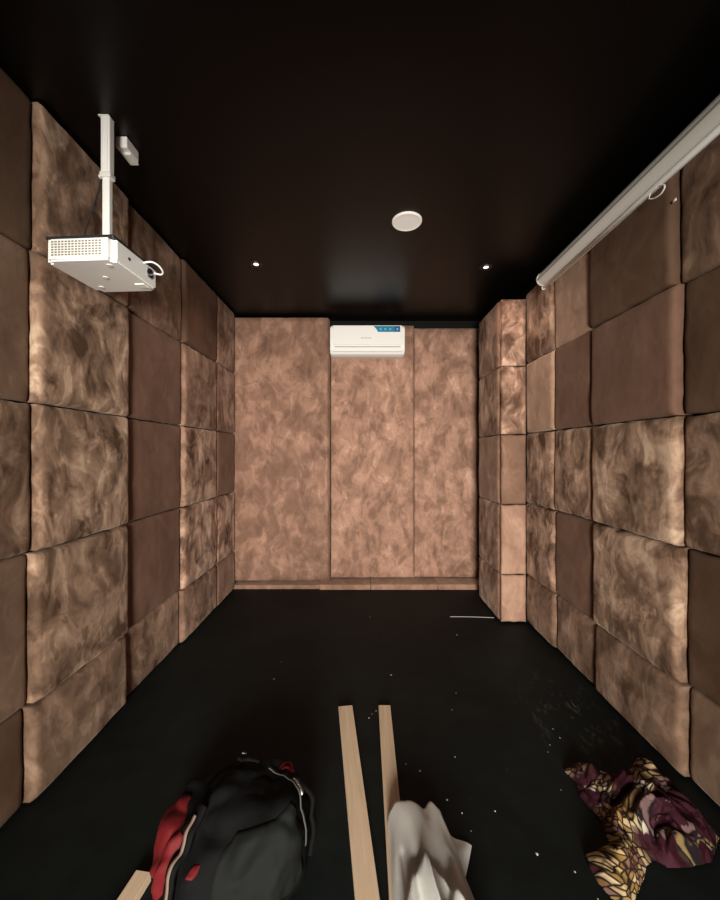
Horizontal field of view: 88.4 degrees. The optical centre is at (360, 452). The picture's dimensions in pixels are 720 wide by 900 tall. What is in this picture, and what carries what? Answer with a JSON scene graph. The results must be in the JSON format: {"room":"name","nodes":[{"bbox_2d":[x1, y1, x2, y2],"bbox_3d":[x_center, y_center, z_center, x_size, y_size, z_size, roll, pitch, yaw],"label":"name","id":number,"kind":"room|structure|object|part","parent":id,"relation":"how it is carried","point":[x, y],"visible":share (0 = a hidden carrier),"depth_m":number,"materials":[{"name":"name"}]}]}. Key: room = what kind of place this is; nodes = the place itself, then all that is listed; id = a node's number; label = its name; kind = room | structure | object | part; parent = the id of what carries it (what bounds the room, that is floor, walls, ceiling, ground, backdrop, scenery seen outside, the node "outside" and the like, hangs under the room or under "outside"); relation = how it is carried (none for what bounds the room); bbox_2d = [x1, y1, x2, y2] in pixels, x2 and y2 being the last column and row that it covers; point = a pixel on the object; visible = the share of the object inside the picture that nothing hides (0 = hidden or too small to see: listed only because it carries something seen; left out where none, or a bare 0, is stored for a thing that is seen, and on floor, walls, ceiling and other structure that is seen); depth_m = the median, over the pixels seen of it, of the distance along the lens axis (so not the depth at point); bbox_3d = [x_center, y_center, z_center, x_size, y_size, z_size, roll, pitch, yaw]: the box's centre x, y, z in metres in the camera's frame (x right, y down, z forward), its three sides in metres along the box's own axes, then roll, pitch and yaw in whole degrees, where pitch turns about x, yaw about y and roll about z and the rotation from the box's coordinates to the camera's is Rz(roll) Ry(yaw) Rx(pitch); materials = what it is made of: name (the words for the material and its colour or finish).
{"room":"home theater room","nodes":[
{"label":"home theater room","id":0,"kind":"room"},
{"bbox_2d":[6,400,224,432],"bbox_3d":[-1.455,-0.020,1.760,0.100,2.900,4.720,0,0,0],"label":"wall","id":1,"kind":"structure","parent":0,"point":[6,400],"depth_m":1.56,"materials":[{"name":"black paint"}]},
{"bbox_2d":[0,709,22,827],"bbox_3d":[-1.377,1.227,1.189,0.055,0.390,0.614,0,0,0],"label":"pad","id":2,"kind":"object","parent":1,"relation":"attached to","point":[11,770],"visible":0.96,"depth_m":1.44,"materials":[{"name":"brown fabric"}]},
{"bbox_2d":[0,554,25,722],"bbox_3d":[-1.377,0.721,1.198,0.055,0.615,0.631,0,0,0],"label":"pad","id":3,"kind":"object","parent":1,"relation":"attached to","point":[12,569],"visible":0.99,"depth_m":1.44,"materials":[{"name":"brown fabric"}]},
{"bbox_2d":[0,234,27,401],"bbox_3d":[-1.374,-0.521,1.200,0.062,0.625,0.636,0,0,0],"label":"pad","id":4,"kind":"object","parent":1,"relation":"attached to","point":[13,257],"visible":0.99,"depth_m":1.44,"materials":[{"name":"brown fabric"}]},
{"bbox_2d":[0,399,29,559],"bbox_3d":[-1.374,0.102,1.205,0.061,0.612,0.646,0,0,0],"label":"pad","id":5,"kind":"object","parent":1,"relation":"attached to","point":[14,416],"visible":1,"depth_m":1.44,"materials":[{"name":"brown fabric"}]},
{"bbox_2d":[0,67,30,249],"bbox_3d":[-1.376,-1.150,1.208,0.058,0.626,0.651,0,0,0],"label":"pad","id":6,"kind":"object","parent":1,"relation":"attached to","point":[15,134],"visible":0.96,"depth_m":1.45,"materials":[{"name":"brown fabric"}]},
{"bbox_2d":[20,636,126,802],"bbox_3d":[-1.357,1.227,1.802,0.096,0.390,0.603,0,0,0],"label":"pad","id":7,"kind":"object","parent":1,"relation":"attached to","point":[58,726],"visible":0.97,"depth_m":1.67,"materials":[{"name":"brown fabric"}]},
{"bbox_2d":[22,525,128,702],"bbox_3d":[-1.359,0.720,1.817,0.093,0.616,0.601,0,0,0],"label":"pad","id":8,"kind":"object","parent":1,"relation":"attached to","point":[76,590],"visible":0.97,"depth_m":1.69,"materials":[{"name":"brown fabric"}]},
{"bbox_2d":[24,252,128,415],"bbox_3d":[-1.358,-0.521,1.825,0.093,0.625,0.606,0,0,0],"label":"pad","id":9,"kind":"object","parent":1,"relation":"attached to","point":[78,335],"visible":0.92,"depth_m":1.70,"materials":[{"name":"brown fabric"}]},
{"bbox_2d":[27,102,128,306],"bbox_3d":[-1.359,-1.150,1.832,0.092,0.627,0.591,0,0,0],"label":"pad","id":10,"kind":"object","parent":1,"relation":"attached to","point":[64,180],"visible":0.54,"depth_m":1.64,"materials":[{"name":"brown fabric"}]},
{"bbox_2d":[28,404,128,550],"bbox_3d":[-1.360,0.102,1.830,0.090,0.612,0.595,0,0,0],"label":"pad","id":11,"kind":"object","parent":1,"relation":"attached to","point":[78,471],"visible":0.95,"depth_m":1.70,"materials":[{"name":"brown fabric"}]},
{"bbox_2d":[119,312,180,424],"bbox_3d":[-1.371,-0.520,2.460,0.069,0.625,0.656,0,0,0],"label":"pad","id":12,"kind":"object","parent":1,"relation":"attached to","point":[154,356],"visible":0.81,"depth_m":2.39,"materials":[{"name":"brown fabric"}]},
{"bbox_2d":[124,591,178,696],"bbox_3d":[-1.375,1.227,2.438,0.061,0.390,0.661,0,0,0],"label":"pad","id":13,"kind":"object","parent":1,"relation":"attached to","point":[149,640],"visible":0.84,"depth_m":2.38,"materials":[{"name":"brown fabric"}]},
{"bbox_2d":[123,508,179,626],"bbox_3d":[-1.373,0.720,2.450,0.064,0.616,0.656,0,0,0],"label":"pad","id":14,"kind":"object","parent":1,"relation":"attached to","point":[153,540],"visible":0.82,"depth_m":2.39,"materials":[{"name":"brown fabric"}]},
{"bbox_2d":[128,419,179,521],"bbox_3d":[-1.375,0.102,2.460,0.060,0.612,0.656,0,0,0],"label":"pad","id":15,"kind":"object","parent":1,"relation":"attached to","point":[154,448],"visible":0.82,"depth_m":2.39,"materials":[{"name":"brown fabric"}]},
{"bbox_2d":[127,204,180,340],"bbox_3d":[-1.372,-1.151,2.460,0.066,0.627,0.656,0,0,0],"label":"pad","id":16,"kind":"object","parent":1,"relation":"attached to","point":[160,307],"visible":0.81,"depth_m":2.44,"materials":[{"name":"brown fabric"}]},
{"bbox_2d":[176,343,216,429],"bbox_3d":[-1.358,-0.520,3.105,0.093,0.625,0.625,0,0,0],"label":"pad","id":17,"kind":"object","parent":1,"relation":"attached to","point":[198,377],"visible":0.94,"depth_m":3.00,"materials":[{"name":"brown fabric"}]},
{"bbox_2d":[178,565,216,642],"bbox_3d":[-1.359,1.227,3.095,0.092,0.390,0.646,0,0,0],"label":"pad","id":18,"kind":"object","parent":1,"relation":"attached to","point":[197,600],"visible":0.92,"depth_m":2.97,"materials":[{"name":"brown fabric"}]},
{"bbox_2d":[178,498,216,588],"bbox_3d":[-1.358,0.720,3.100,0.093,0.615,0.636,0,0,0],"label":"pad","id":19,"kind":"object","parent":1,"relation":"attached to","point":[197,521],"visible":0.94,"depth_m":2.98,"materials":[{"name":"brown fabric"}]},
{"bbox_2d":[178,259,216,361],"bbox_3d":[-1.358,-1.151,3.105,0.094,0.627,0.626,0,0,0],"label":"pad","id":20,"kind":"object","parent":1,"relation":"attached to","point":[198,300],"visible":0.89,"depth_m":2.99,"materials":[{"name":"brown fabric"}]},
{"bbox_2d":[179,426,216,506],"bbox_3d":[-1.362,0.102,3.105,0.086,0.612,0.626,0,0,0],"label":"pad","id":21,"kind":"object","parent":1,"relation":"attached to","point":[198,447],"visible":0.95,"depth_m":2.99,"materials":[{"name":"brown fabric"}]},
{"bbox_2d":[210,363,234,432],"bbox_3d":[-1.357,-0.520,3.652,0.095,0.625,0.461,0,0,0],"label":"pad","id":22,"kind":"object","parent":1,"relation":"attached to","point":[225,420],"visible":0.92,"depth_m":3.59,"materials":[{"name":"brown fabric"}]},
{"bbox_2d":[213,492,234,563],"bbox_3d":[-1.358,0.720,3.652,0.094,0.616,0.461,0,0,0],"label":"pad","id":23,"kind":"object","parent":1,"relation":"attached to","point":[225,502],"visible":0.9,"depth_m":3.59,"materials":[{"name":"brown fabric"}]},
{"bbox_2d":[215,431,233,496],"bbox_3d":[-1.359,0.102,3.653,0.091,0.612,0.461,0,0,0],"label":"pad","id":24,"kind":"object","parent":1,"relation":"attached to","point":[225,441],"visible":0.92,"depth_m":3.59,"materials":[{"name":"brown fabric"}]},
{"bbox_2d":[215,552,234,605],"bbox_3d":[-1.358,1.227,3.653,0.094,0.390,0.461,0,0,0],"label":"pad","id":25,"kind":"object","parent":1,"relation":"attached to","point":[225,567],"visible":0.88,"depth_m":3.59,"materials":[{"name":"brown fabric"}]},
{"bbox_2d":[215,296,234,372],"bbox_3d":[-1.359,-1.151,3.652,0.093,0.626,0.461,0,0,0],"label":"pad","id":26,"kind":"object","parent":1,"relation":"attached to","point":[225,316],"visible":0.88,"depth_m":3.59,"materials":[{"name":"brown fabric"}]},
{"bbox_2d":[0,0,719,320],"bbox_3d":[0.037,-1.520,1.760,3.085,0.100,4.920,0,0,0],"label":"ceiling","id":27,"kind":"structure","parent":0,"point":[290,137],"depth_m":1.63,"materials":[{"name":"black paint"}]},
{"bbox_2d":[84,179,101,234],"bbox_3d":[-1.196,-1.170,1.653,0.088,0.592,0.007,0,0,0],"label":"power cable","id":28,"kind":"object","parent":27,"relation":"hanging from","point":[95,199],"visible":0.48,"depth_m":1.65,"materials":[{"name":"black plastic"}]},
{"bbox_2d":[98,114,114,234],"bbox_3d":[-1.112,-1.171,1.623,0.180,0.598,0.110,0,0,0],"label":"mount","id":29,"kind":"object","parent":27,"relation":"attached to","point":[106,174],"visible":0.7,"depth_m":1.61,"materials":[{"name":"white metal"}]},
{"bbox_2d":[46,234,163,291],"bbox_3d":[-1.093,-0.820,1.621,0.348,0.105,0.295,0,0,3],"label":"projector","id":30,"kind":"object","parent":29,"relation":"hanging from","point":[104,263],"visible":1,"depth_m":1.53,"materials":[{"name":"white plastic"}]},
{"bbox_2d":[51,239,100,255],"bbox_3d":[-1.137,-0.820,1.478,0.209,0.059,0.005,0,0,3],"label":"vent grille","id":31,"kind":"object","parent":30,"relation":"attached to","point":[59,247],"depth_m":1.48,"materials":[{"name":"grey"}]},
{"bbox_2d":[116,136,138,164],"bbox_3d":[-1.112,-1.439,1.765,0.052,0.062,0.100,0,0,0],"label":"socket","id":32,"kind":"object","parent":27,"relation":"attached to","point":[126,148],"visible":1,"depth_m":1.74,"materials":[{"name":"white plastic"}]},
{"bbox_2d":[250,261,261,267],"bbox_3d":[-0.816,-1.467,2.878,0.096,0.006,0.096,0,0,0],"label":"recessed light","id":33,"kind":"object","parent":27,"relation":"in","point":[251,262],"visible":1,"depth_m":2.88,"materials":[{"name":"black plastic"}]},
{"bbox_2d":[392,211,421,230],"bbox_3d":[0.291,-1.464,2.344,0.189,0.013,0.189,0,0,0],"label":"recessed light","id":34,"kind":"object","parent":27,"relation":"in","point":[407,220],"visible":1,"depth_m":2.33,"materials":[{"name":"white plastic"}]},
{"bbox_2d":[394,215,419,229],"bbox_3d":[0.291,-1.460,2.344,0.160,0.001,0.160,0,0,0],"label":"diffuser","id":35,"kind":"object","parent":34,"relation":"attached to","point":[405,222],"depth_m":2.34,"materials":[{"name":"white plastic"}]},
{"bbox_2d":[480,264,491,269],"bbox_3d":[0.988,-1.467,2.924,0.096,0.006,0.096,0,0,0],"label":"recessed light","id":36,"kind":"object","parent":27,"relation":"in","point":[490,265],"visible":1,"depth_m":2.92,"materials":[{"name":"black plastic"}]},
{"bbox_2d":[0,583,719,899],"bbox_3d":[0.037,1.480,1.760,3.085,0.100,4.920,0,0,0],"label":"floor","id":37,"kind":"structure","parent":0,"point":[267,673],"depth_m":1.81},
{"bbox_2d":[117,870,150,899],"bbox_3d":[-0.756,1.415,1.020,0.055,0.030,0.444,0,0,7],"label":"batten","id":38,"kind":"object","parent":37,"relation":"on","point":[138,883],"visible":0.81,"depth_m":1.20,"materials":[{"name":"brown wood"}]},
{"bbox_2d":[150,752,315,899],"bbox_3d":[-0.441,1.284,1.297,0.562,0.292,0.468,0,0,0],"label":"backpack","id":39,"kind":"object","parent":37,"relation":"on","point":[240,830],"visible":1,"depth_m":1.20,"materials":[{"name":"black fabric"}]},
{"bbox_3d":[-0.422,1.155,1.395,0.085,0.035,0.042,0,0,0],"label":"grab handle","id":40,"kind":"part","parent":39,"relation":"part of","materials":[{"name":"black fabric"}]},
{"bbox_3d":[-0.317,1.295,1.157,0.296,0.227,0.120,0,0,-22],"label":"panel","id":41,"kind":"part","parent":39,"relation":"part of","materials":[{"name":"black fabric"}]},
{"bbox_3d":[-0.285,1.215,1.424,0.065,0.040,0.038,0,0,-44],"label":"trim","id":42,"kind":"part","parent":39,"relation":"part of","materials":[{"name":"red fabric"}]},
{"bbox_3d":[-0.224,1.189,1.320,0.014,0.029,0.065,0,0,-41],"label":"zip pull","id":43,"kind":"part","parent":39,"relation":"part of","materials":[{"name":"silver metal"}]},
{"bbox_2d":[234,580,320,588],"bbox_3d":[-0.912,1.407,3.995,0.945,0.045,0.230,0,0,0],"label":"plinth","id":44,"kind":"object","parent":37,"relation":"on","point":[239,584],"visible":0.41,"depth_m":3.90,"materials":[{"name":"brown wood"}]},
{"bbox_2d":[319,577,370,589],"bbox_3d":[-0.168,1.402,3.985,0.536,0.056,0.250,0,0,0],"label":"plinth","id":45,"kind":"object","parent":37,"relation":"on","point":[334,583],"visible":0.84,"depth_m":3.90,"materials":[{"name":"brown wood"}]},
{"bbox_2d":[338,705,379,899],"bbox_3d":[-0.026,1.420,1.562,0.078,0.020,1.012,0,0,-7],"label":"batten","id":46,"kind":"object","parent":37,"relation":"on","point":[365,883],"visible":1,"depth_m":1.44,"materials":[{"name":"brown wood"}]},
{"bbox_2d":[379,705,399,899],"bbox_3d":[0.126,1.420,1.565,0.066,0.020,1.010,0,0,1],"label":"batten","id":47,"kind":"object","parent":37,"relation":"on","point":[388,758],"visible":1,"depth_m":1.64,"materials":[{"name":"brown wood"}]},
{"bbox_2d":[370,577,437,589],"bbox_3d":[0.452,1.401,3.985,0.696,0.058,0.250,0,0,0],"label":"plinth","id":48,"kind":"object","parent":37,"relation":"on","point":[377,583],"visible":0.92,"depth_m":3.89,"materials":[{"name":"brown wood"}]},
{"bbox_2d":[387,800,474,899],"bbox_3d":[0.248,1.321,1.154,0.307,0.216,0.594,0,0,0],"label":"cloth","id":49,"kind":"object","parent":37,"relation":"on","point":[427,863],"visible":1,"depth_m":1.23,"materials":[{"name":"white fabric"}]},
{"bbox_2d":[434,577,478,589],"bbox_3d":[1.107,1.401,3.985,0.606,0.058,0.250,0,0,0],"label":"plinth","id":50,"kind":"object","parent":37,"relation":"on","point":[444,583],"visible":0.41,"depth_m":3.89,"materials":[{"name":"brown wood"}]},
{"bbox_2d":[450,616,493,617],"bbox_3d":[0.965,1.427,3.219,0.377,0.005,0.012,0,0,3],"label":"thread","id":51,"kind":"object","parent":37,"relation":"on","point":[450,616],"visible":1,"depth_m":3.22,"materials":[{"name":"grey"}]},
{"bbox_2d":[563,758,718,899],"bbox_3d":[1.062,1.372,1.439,0.598,0.107,0.517,0,0,-7],"label":"cloth","id":52,"kind":"object","parent":37,"relation":"on","point":[644,817],"visible":1,"depth_m":1.36,"materials":[{"name":"fabric"}]},
{"bbox_2d":[330,321,480,577],"bbox_3d":[0.037,-0.020,4.170,3.085,2.900,0.100,0,0,0],"label":"wall","id":53,"kind":"structure","parent":0,"point":[417,324],"depth_m":4.12,"materials":[{"name":"black paint"}]},
{"bbox_2d":[231,318,330,580],"bbox_3d":[-0.861,-0.041,4.004,1.048,2.818,0.212,0,0,0],"label":"wall panel","id":54,"kind":"object","parent":53,"relation":"attached to","point":[282,372],"visible":0.87,"depth_m":3.90,"materials":[{"name":"brown fabric"}]},
{"bbox_2d":[331,326,413,576],"bbox_3d":[0.123,-0.016,4.070,0.913,2.768,0.081,0,0,0],"label":"wall panel","id":55,"kind":"object","parent":53,"relation":"attached to","point":[372,400],"visible":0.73,"depth_m":4.03,"materials":[{"name":"brown fabric"}]},
{"bbox_2d":[330,325,404,358],"bbox_3d":[0.067,-1.175,3.924,0.776,0.305,0.207,0,0,0],"label":"air conditioner","id":56,"kind":"object","parent":55,"relation":"attached to","point":[346,341],"visible":1,"depth_m":3.83,"materials":[{"name":"white plastic"}]},
{"bbox_3d":[0.067,-1.220,3.833,0.716,0.201,0.017,0,0,0],"label":"panel","id":57,"kind":"part","parent":56,"relation":"part of","materials":[{"name":"white plastic"}]},
{"bbox_2d":[334,346,400,346],"bbox_3d":[0.067,-1.105,3.840,0.686,0.007,0.008,0,0,0],"label":"outlet","id":58,"kind":"object","parent":56,"relation":"attached to","point":[334,346],"depth_m":3.84,"materials":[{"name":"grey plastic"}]},
{"bbox_2d":[414,328,480,576],"bbox_3d":[1.002,-0.004,4.084,0.836,2.743,0.052,0,0,0],"label":"wall panel","id":59,"kind":"object","parent":53,"relation":"attached to","point":[446,361],"visible":0.73,"depth_m":4.06,"materials":[{"name":"brown fabric"}]},
{"bbox_2d":[488,324,530,621],"bbox_3d":[1.351,0.080,3.400,0.258,2.700,0.520,0,0,0],"label":"column","id":60,"kind":"structure","parent":0,"point":[526,362],"depth_m":3.14,"materials":[{"name":"black paint"}]},
{"bbox_2d":[479,557,499,618],"bbox_3d":[1.186,1.218,3.403,0.071,0.395,0.515,0,0,0],"label":"pad","id":61,"kind":"object","parent":60,"relation":"attached to","point":[489,577],"visible":0.91,"depth_m":3.32,"materials":[{"name":"brown fabric"}]},
{"bbox_2d":[479,301,499,378],"bbox_3d":[1.186,-1.009,3.402,0.072,0.561,0.515,0,0,0],"label":"pad","id":62,"kind":"object","parent":60,"relation":"attached to","point":[489,327],"visible":0.91,"depth_m":3.32,"materials":[{"name":"brown fabric"}]},
{"bbox_2d":[479,435,500,503],"bbox_3d":[1.187,0.139,3.402,0.071,0.583,0.514,0,0,0],"label":"pad","id":63,"kind":"object","parent":60,"relation":"attached to","point":[489,447],"visible":0.93,"depth_m":3.32,"materials":[{"name":"brown fabric"}]},
{"bbox_2d":[479,368,502,436],"bbox_3d":[1.186,-0.441,3.402,0.072,0.567,0.515,0,0,0],"label":"pad","id":64,"kind":"object","parent":60,"relation":"attached to","point":[489,386],"visible":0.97,"depth_m":3.32,"materials":[{"name":"brown fabric"}]},
{"bbox_2d":[479,497,504,571],"bbox_3d":[1.186,0.726,3.402,0.073,0.583,0.515,0,0,0],"label":"pad","id":65,"kind":"object","parent":60,"relation":"attached to","point":[489,510],"visible":0.92,"depth_m":3.32,"materials":[{"name":"brown fabric"}]},
{"bbox_2d":[500,573,525,621],"bbox_3d":[1.279,1.218,3.111,0.206,0.395,0.058,0,0,0],"label":"pad","id":66,"kind":"object","parent":60,"relation":"attached to","point":[512,586],"visible":0.99,"depth_m":3.09,"materials":[{"name":"brown fabric"}]},
{"bbox_2d":[500,504,525,573],"bbox_3d":[1.279,0.725,3.110,0.206,0.582,0.060,0,0,0],"label":"pad","id":67,"kind":"object","parent":60,"relation":"attached to","point":[513,516],"visible":1,"depth_m":3.09,"materials":[{"name":"brown fabric"}]},
{"bbox_2d":[500,435,525,503],"bbox_3d":[1.279,0.139,3.109,0.206,0.582,0.061,0,0,0],"label":"pad","id":68,"kind":"object","parent":60,"relation":"attached to","point":[512,447],"visible":1,"depth_m":3.08,"materials":[{"name":"brown fabric"}]},
{"bbox_2d":[500,367,525,433],"bbox_3d":[1.279,-0.441,3.109,0.206,0.568,0.063,0,0,0],"label":"pad","id":69,"kind":"object","parent":60,"relation":"attached to","point":[512,379],"visible":1,"depth_m":3.09,"materials":[{"name":"brown fabric"}]},
{"bbox_2d":[500,299,525,366],"bbox_3d":[1.279,-1.010,3.111,0.206,0.560,0.058,0,0,0],"label":"pad","id":70,"kind":"object","parent":60,"relation":"attached to","point":[512,312],"visible":1,"depth_m":3.09,"materials":[{"name":"brown fabric"}]},
{"bbox_2d":[516,280,716,554],"bbox_3d":[1.530,-0.020,1.760,0.100,2.900,4.720,0,0,0],"label":"wall","id":71,"kind":"structure","parent":0,"point":[523,295],"depth_m":3.21,"materials":[{"name":"black paint"}]},
{"bbox_2d":[526,431,555,509],"bbox_3d":[1.431,0.126,2.917,0.099,0.581,0.431,0,0,0],"label":"pad","id":72,"kind":"object","parent":71,"relation":"attached to","point":[540,446],"visible":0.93,"depth_m":2.84,"materials":[{"name":"brown fabric"}]},
{"bbox_2d":[526,350,555,432],"bbox_3d":[1.429,-0.462,2.918,0.101,0.586,0.430,0,0,0],"label":"pad","id":73,"kind":"object","parent":71,"relation":"attached to","point":[540,373],"visible":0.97,"depth_m":2.85,"materials":[{"name":"brown fabric"}]},
{"bbox_2d":[526,281,556,362],"bbox_3d":[1.430,-1.051,2.922,0.100,0.584,0.420,0,0,0],"label":"pad","id":74,"kind":"object","parent":71,"relation":"attached to","point":[540,304],"visible":0.81,"depth_m":2.86,"materials":[{"name":"brown fabric"}]},
{"bbox_2d":[526,574,558,647],"bbox_3d":[1.429,1.219,2.908,0.101,0.393,0.450,0,0,0],"label":"pad","id":75,"kind":"object","parent":71,"relation":"attached to","point":[541,602],"visible":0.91,"depth_m":2.82,"materials":[{"name":"brown fabric"}]},
{"bbox_2d":[526,503,561,591],"bbox_3d":[1.430,0.719,2.912,0.100,0.598,0.441,0,0,0],"label":"pad","id":76,"kind":"object","parent":71,"relation":"attached to","point":[540,520],"visible":0.91,"depth_m":2.83,"materials":[{"name":"brown fabric"}]},
{"bbox_2d":[555,426,593,519],"bbox_3d":[1.436,0.126,2.473,0.088,0.580,0.451,0,0,0],"label":"pad","id":77,"kind":"object","parent":71,"relation":"attached to","point":[573,447],"visible":0.87,"depth_m":2.42,"materials":[{"name":"brown fabric"}]},
{"bbox_2d":[555,250,594,348],"bbox_3d":[1.440,-1.051,2.487,0.079,0.583,0.441,0,0,0],"label":"pad","id":78,"kind":"object","parent":71,"relation":"attached to","point":[572,288],"visible":0.58,"depth_m":2.45,"materials":[{"name":"brown fabric"}]},
{"bbox_2d":[557,595,597,685],"bbox_3d":[1.440,1.219,2.447,0.079,0.394,0.461,0,0,0],"label":"pad","id":79,"kind":"object","parent":71,"relation":"attached to","point":[576,633],"visible":0.83,"depth_m":2.40,"materials":[{"name":"brown fabric"}]},
{"bbox_2d":[556,512,598,617],"bbox_3d":[1.438,0.719,2.462,0.084,0.598,0.450,0,0,0],"label":"pad","id":80,"kind":"object","parent":71,"relation":"attached to","point":[574,533],"visible":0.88,"depth_m":2.42,"materials":[{"name":"brown fabric"}]},
{"bbox_2d":[555,331,600,429],"bbox_3d":[1.438,-0.462,2.478,0.085,0.585,0.441,0,0,0],"label":"pad","id":81,"kind":"object","parent":71,"relation":"attached to","point":[573,360],"visible":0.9,"depth_m":2.43,"materials":[{"name":"brown fabric"}]},
{"bbox_2d":[590,168,685,327],"bbox_3d":[1.429,-1.051,1.962,0.102,0.584,0.600,0,0,0],"label":"pad","id":82,"kind":"object","parent":71,"relation":"attached to","point":[640,259],"visible":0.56,"depth_m":1.84,"materials":[{"name":"brown fabric"}]},
{"bbox_2d":[536,94,719,289],"bbox_3d":[1.333,-1.235,1.702,0.098,0.169,2.028,0,0,0],"label":"projection screen","id":83,"kind":"object","parent":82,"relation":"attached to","point":[705,127],"visible":1,"depth_m":1.71,"materials":[{"name":"white paint"}]},
{"bbox_2d":[592,416,686,545],"bbox_3d":[1.430,0.126,1.945,0.101,0.581,0.596,0,0,0],"label":"pad","id":84,"kind":"object","parent":71,"relation":"attached to","point":[638,467],"visible":0.99,"depth_m":1.82,"materials":[{"name":"brown fabric"}]},
{"bbox_2d":[591,284,692,424],"bbox_3d":[1.429,-0.462,1.950,0.102,0.586,0.605,0,0,0],"label":"pad","id":85,"kind":"object","parent":71,"relation":"attached to","point":[638,355],"visible":0.98,"depth_m":1.82,"materials":[{"name":"brown fabric"}]},
{"bbox_2d":[593,523,692,682],"bbox_3d":[1.429,0.719,1.933,0.102,0.598,0.601,0,0,0],"label":"pad","id":86,"kind":"object","parent":71,"relation":"attached to","point":[641,583],"visible":0.94,"depth_m":1.81,"materials":[{"name":"brown fabric"}]},
{"bbox_2d":[595,625,693,776],"bbox_3d":[1.431,1.219,1.915,0.098,0.394,0.595,0,0,0],"label":"pad","id":87,"kind":"object","parent":71,"relation":"attached to","point":[656,704],"visible":0.94,"depth_m":1.79,"materials":[{"name":"brown fabric"}]},
{"bbox_2d":[681,135,719,282],"bbox_3d":[1.446,-1.051,1.330,0.067,0.584,0.656,0,0,0],"label":"pad","id":88,"kind":"object","parent":71,"relation":"attached to","point":[700,177],"visible":0.79,"depth_m":1.54,"materials":[{"name":"brown fabric"}]},
{"bbox_2d":[685,412,719,555],"bbox_3d":[1.450,0.126,1.322,0.060,0.581,0.641,0,0,0],"label":"pad","id":89,"kind":"object","parent":71,"relation":"attached to","point":[702,470],"visible":1,"depth_m":1.54,"materials":[{"name":"brown fabric"}]},
{"bbox_2d":[685,267,719,413],"bbox_3d":[1.448,-0.462,1.322,0.063,0.586,0.640,0,0,0],"label":"pad","id":90,"kind":"object","parent":71,"relation":"attached to","point":[702,320],"visible":1,"depth_m":1.54,"materials":[{"name":"brown fabric"}]},
{"bbox_2d":[688,549,719,704],"bbox_3d":[1.450,0.719,1.315,0.060,0.598,0.625,0,0,0],"label":"pad","id":91,"kind":"object","parent":71,"relation":"attached to","point":[704,567],"visible":0.99,"depth_m":1.54,"materials":[{"name":"brown fabric"}]},
{"bbox_2d":[690,688,719,805],"bbox_3d":[1.447,1.219,1.308,0.066,0.394,0.611,0,0,0],"label":"pad","id":92,"kind":"object","parent":71,"relation":"attached to","point":[705,712],"visible":0.98,"depth_m":1.53,"materials":[{"name":"brown fabric"}]}
]}

